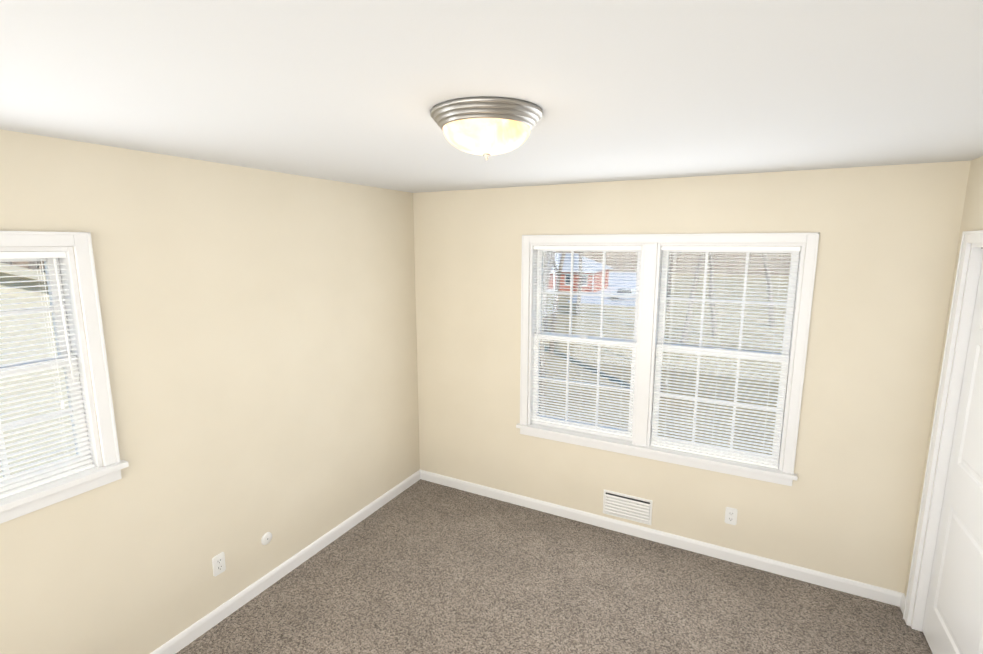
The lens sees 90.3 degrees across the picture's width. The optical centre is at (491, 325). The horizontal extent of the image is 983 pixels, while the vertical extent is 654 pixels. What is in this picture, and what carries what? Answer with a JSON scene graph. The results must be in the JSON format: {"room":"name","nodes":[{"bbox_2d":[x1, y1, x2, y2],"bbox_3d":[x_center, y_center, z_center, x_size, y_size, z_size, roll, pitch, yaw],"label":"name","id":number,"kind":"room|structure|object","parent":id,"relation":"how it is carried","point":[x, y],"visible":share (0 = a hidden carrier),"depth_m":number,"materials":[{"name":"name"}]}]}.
{"room":"empty bedroom","nodes":[
{"label":"empty bedroom","id":0,"kind":"room"},
{"bbox_2d":[0,262,75,477],"bbox_3d":[-12.239,1.623,7.545,6.400,6.982,8.900,5,11,27],"label":"ground","id":1,"kind":"structure","parent":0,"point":[9,279],"depth_m":8.84,"materials":[{"name":"beige"}]},
{"bbox_2d":[0,129,419,653],"bbox_3d":[-1.594,0.420,2.432,0.140,2.440,3.915,5,11,27],"label":"wall","id":2,"kind":"structure","parent":0,"point":[259,332],"depth_m":2.52,"materials":[{"name":"paint"}]},
{"bbox_2d":[0,231,128,523],"bbox_3d":[-1.915,0.212,1.722,0.185,1.080,0.954,5,11,27],"label":"window","id":3,"kind":"structure","parent":2,"relation":"in","point":[80,340],"depth_m":2.01,"materials":[{"name":"white plastic"}]},
{"bbox_2d":[0,251,94,498],"bbox_3d":[-1.891,0.211,1.710,0.037,0.919,0.756,5,11,27],"label":"window blind","id":4,"kind":"object","parent":3,"relation":"attached to","point":[35,255],"visible":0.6,"depth_m":1.93,"materials":[{"name":"white plastic"}]},
{"bbox_2d":[212,552,225,576],"bbox_3d":[-1.475,1.294,2.649,0.009,0.115,0.070,5,11,27],"label":"electrical outlet","id":5,"kind":"object","parent":2,"relation":"attached to","point":[218,564],"visible":1,"depth_m":2.64,"materials":[{"name":"white plastic"}]},
{"bbox_2d":[261,532,271,544],"bbox_3d":[-1.336,1.270,2.911,0.012,0.074,0.074,5,11,27],"label":"outlet","id":6,"kind":"object","parent":2,"relation":"attached to","point":[266,538],"visible":1,"depth_m":2.90,"materials":[{"name":"white plastic"}]},
{"bbox_2d":[150,470,419,653],"bbox_3d":[-1.526,1.589,2.590,0.014,0.082,3.915,5,11,27],"label":"baseboard","id":7,"kind":"structure","parent":2,"relation":"attached to","point":[192,632],"depth_m":2.96,"materials":[{"name":"white wood"}]},
{"bbox_2d":[0,0,982,192],"bbox_3d":[0.355,-0.676,1.225,4.530,0.120,4.195,5,11,27],"label":"ceiling","id":8,"kind":"structure","parent":0,"point":[351,91],"depth_m":1.25,"materials":[{"name":"white paint"}]},
{"bbox_2d":[430,96,542,159],"bbox_3d":[-0.015,-0.596,1.548,0.352,0.143,0.352,5,11,27],"label":"flush-mount light fixture","id":9,"kind":"object","parent":8,"relation":"attached to","point":[486,127],"visible":1,"depth_m":1.44,"materials":[{"name":"silver metal"}]},
{"bbox_2d":[176,479,932,653],"bbox_3d":[0.353,1.850,1.643,4.530,0.120,4.195,5,11,27],"label":"floor","id":10,"kind":"structure","parent":0,"point":[420,566],"depth_m":2.83,"materials":[{"name":"carpet"}]},
{"bbox_2d":[413,161,970,592],"bbox_3d":[0.889,0.260,3.413,3.630,2.440,0.140,5,11,27],"label":"wall","id":11,"kind":"structure","parent":0,"point":[845,505],"depth_m":2.94,"materials":[{"name":"paint"}]},
{"bbox_2d":[528,243,644,443],"bbox_3d":[0.664,0.103,3.506,0.800,1.368,0.140,5,11,27],"label":"window","id":12,"kind":"structure","parent":11,"relation":"in","point":[533,256],"depth_m":3.51,"materials":[{"name":"white plastic"}]},
{"bbox_2d":[531,246,641,436],"bbox_3d":[0.642,0.101,3.462,0.756,1.309,0.037,5,11,27],"label":"window blind","id":13,"kind":"object","parent":12,"relation":"attached to","point":[628,248],"visible":0.88,"depth_m":3.47,"materials":[{"name":"white plastic"}]},
{"bbox_2d":[603,489,652,524],"bbox_3d":[0.959,1.287,3.462,0.342,0.187,0.008,5,11,27],"label":"air vent","id":14,"kind":"object","parent":11,"relation":"in","point":[629,507],"visible":1,"depth_m":3.46,"materials":[{"name":"white metal"}]},
{"bbox_2d":[420,470,903,606],"bbox_3d":[0.853,1.434,3.538,3.350,0.082,0.014,5,11,27],"label":"baseboard","id":15,"kind":"structure","parent":11,"relation":"attached to","point":[872,592],"depth_m":3.30,"materials":[{"name":"white wood"}]},
{"bbox_2d":[516,232,819,485],"bbox_3d":[1.045,0.151,3.288,1.835,1.505,0.185,5,11,27],"label":"window","id":16,"kind":"structure","parent":11,"relation":"in","point":[798,275],"depth_m":3.13,"materials":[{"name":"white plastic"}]},
{"bbox_2d":[651,246,800,468],"bbox_3d":[1.423,0.185,3.064,0.756,1.344,0.037,5,11,27],"label":"window blind","id":17,"kind":"object","parent":16,"relation":"attached to","point":[766,248],"visible":0.94,"depth_m":3.07,"materials":[{"name":"white plastic"}]},
{"bbox_2d":[724,507,737,524],"bbox_3d":[1.541,1.227,3.146,0.070,0.115,0.009,5,11,27],"label":"electrical outlet","id":18,"kind":"object","parent":11,"relation":"attached to","point":[730,515],"visible":1,"depth_m":3.14,"materials":[{"name":"white plastic"}]},
{"bbox_2d":[904,156,982,621],"bbox_3d":[1.503,0.690,0.846,0.140,2.450,3.915,5,11,27],"label":"wall","id":19,"kind":"structure","parent":0,"point":[972,218],"depth_m":2.39,"materials":[{"name":"paint"}]},
{"bbox_2d":[900,594,905,612],"bbox_3d":[2.310,1.568,2.736,0.014,0.082,0.113,5,11,27],"label":"baseboard","id":20,"kind":"structure","parent":19,"relation":"attached to","point":[902,602],"depth_m":2.75,"materials":[{"name":"white wood"}]},
{"bbox_2d":[903,230,982,625],"bbox_3d":[1.914,0.697,1.829,0.023,2.097,1.590,5,11,27],"label":"trim","id":21,"kind":"structure","parent":19,"relation":"attached to","point":[968,238],"depth_m":2.47,"materials":[{"name":"white wood"}]},
{"bbox_2d":[911,243,982,631],"bbox_3d":[1.987,0.731,1.796,0.140,2.040,1.476,5,11,27],"label":"door frame","id":22,"kind":"structure","parent":19,"relation":"attached to","point":[961,346],"depth_m":2.43,"materials":[{"name":"white wood"}]},
{"bbox_2d":[922,258,982,653],"bbox_3d":[2.139,0.686,2.115,0.034,2.000,0.722,5,11,27],"label":"closet door","id":23,"kind":"structure","parent":19,"relation":"in","point":[953,620],"depth_m":2.27,"materials":[{"name":"white wood"}]},
{"label":"outside","id":24,"kind":"structure","parent":0,"visible":0},
{"bbox_2d":[542,273,788,454],"bbox_3d":[-23.581,-4.769,68.437,420.000,0.300,420.000,5,11,27],"label":"ground","id":25,"kind":"structure","parent":24,"point":[741,278],"depth_m":28.34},
{"bbox_2d":[28,251,45,272],"bbox_3d":[-15.037,-3.475,16.443,10.544,14.555,7.755,5,11,27],"label":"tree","id":26,"kind":"object","parent":25,"relation":"on","point":[33,266],"depth_m":17.20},
{"bbox_2d":[539,339,545,415],"bbox_3d":[0.363,-2.645,13.720,6.672,13.833,4.936,5,11,27],"label":"tree","id":27,"kind":"object","parent":25,"relation":"on","point":[542,376],"depth_m":15.95,"materials":[{"name":"plant"}]},
{"bbox_2d":[543,251,546,268],"bbox_3d":[3.405,-10.584,35.934,9.348,22.270,13.004,5,11,27],"label":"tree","id":28,"kind":"object","parent":25,"relation":"on","point":[544,255],"depth_m":39.15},
{"bbox_2d":[543,263,547,341],"bbox_3d":[0.618,-7.158,32.903,10.144,16.456,9.144,5,11,27],"label":"tree","id":29,"kind":"object","parent":25,"relation":"on","point":[545,319],"depth_m":31.89,"materials":[{"name":"grey plant"}]},
{"bbox_2d":[542,251,555,311],"bbox_3d":[2.245,-5.527,19.047,8.719,17.774,6.065,5,11,27],"label":"tree","id":30,"kind":"object","parent":25,"relation":"on","point":[551,257],"depth_m":20.02,"materials":[{"name":"grey plant"}]},
{"bbox_2d":[549,251,565,353],"bbox_3d":[2.922,-5.372,27.714,7.165,14.644,5.574,5,11,27],"label":"tree","id":31,"kind":"object","parent":25,"relation":"on","point":[561,267],"depth_m":27.76,"materials":[{"name":"grey plant"}]},
{"bbox_2d":[543,252,612,291],"bbox_3d":[8.881,-7.918,70.776,15.100,5.200,10.150,5,11,27],"label":"house","id":32,"kind":"structure","parent":25,"relation":"on","point":[566,264],"depth_m":66.49,"materials":[{"name":"red"}]},
{"bbox_2d":[575,251,582,314],"bbox_3d":[7.432,-12.310,42.086,12.705,23.673,12.237,5,11,27],"label":"tree","id":33,"kind":"object","parent":25,"relation":"on","point":[579,288],"depth_m":43.69,"materials":[{"name":"grey plant"}]},
{"bbox_2d":[568,272,635,305],"bbox_3d":[23.322,-8.933,92.728,26.500,0.001,83.000,5,11,27],"label":"road","id":34,"kind":"structure","parent":25,"relation":"on","point":[630,281],"depth_m":66.69,"materials":[{"name":"grey"}]},
{"bbox_2d":[607,288,635,300],"bbox_3d":[15.537,-3.538,55.913,4.500,1.420,1.860,5,11,27],"label":"car","id":35,"kind":"object","parent":34,"relation":"on","point":[625,290],"depth_m":55.29,"materials":[{"name":"white"}]},
{"bbox_2d":[667,252,671,310],"bbox_3d":[18.809,-13.034,49.966,6.446,22.527,12.544,5,11,27],"label":"tree","id":36,"kind":"object","parent":25,"relation":"on","point":[669,290],"depth_m":47.05,"materials":[{"name":"grey plant"}]},
{"bbox_2d":[660,252,681,397],"bbox_3d":[9.433,-6.535,19.250,10.269,19.733,10.145,5,11,27],"label":"tree","id":37,"kind":"object","parent":25,"relation":"on","point":[672,260],"depth_m":19.54,"materials":[{"name":"grey plant"}]},
{"bbox_2d":[680,252,705,342],"bbox_3d":[14.851,-8.456,28.235,11.293,20.618,11.749,5,11,27],"label":"tree","id":38,"kind":"object","parent":25,"relation":"on","point":[695,280],"depth_m":31.53,"materials":[{"name":"grey plant"}]},
{"bbox_2d":[709,252,716,337],"bbox_3d":[11.912,-8.886,30.225,9.990,20.800,9.094,5,11,27],"label":"tree","id":39,"kind":"object","parent":25,"relation":"on","point":[711,285],"depth_m":33.33,"materials":[{"name":"grey plant"}]},
{"bbox_2d":[758,253,774,326],"bbox_3d":[18.195,-9.626,37.638,13.117,19.852,6.730,5,11,27],"label":"tree","id":40,"kind":"object","parent":25,"relation":"on","point":[768,280],"depth_m":38.07,"materials":[{"name":"grey plant"}]},
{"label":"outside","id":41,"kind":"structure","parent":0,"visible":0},
{"bbox_2d":[12,251,790,274],"bbox_3d":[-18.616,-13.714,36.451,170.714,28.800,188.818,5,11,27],"label":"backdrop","id":42,"kind":"structure","parent":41,"point":[613,264],"depth_m":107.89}
]}

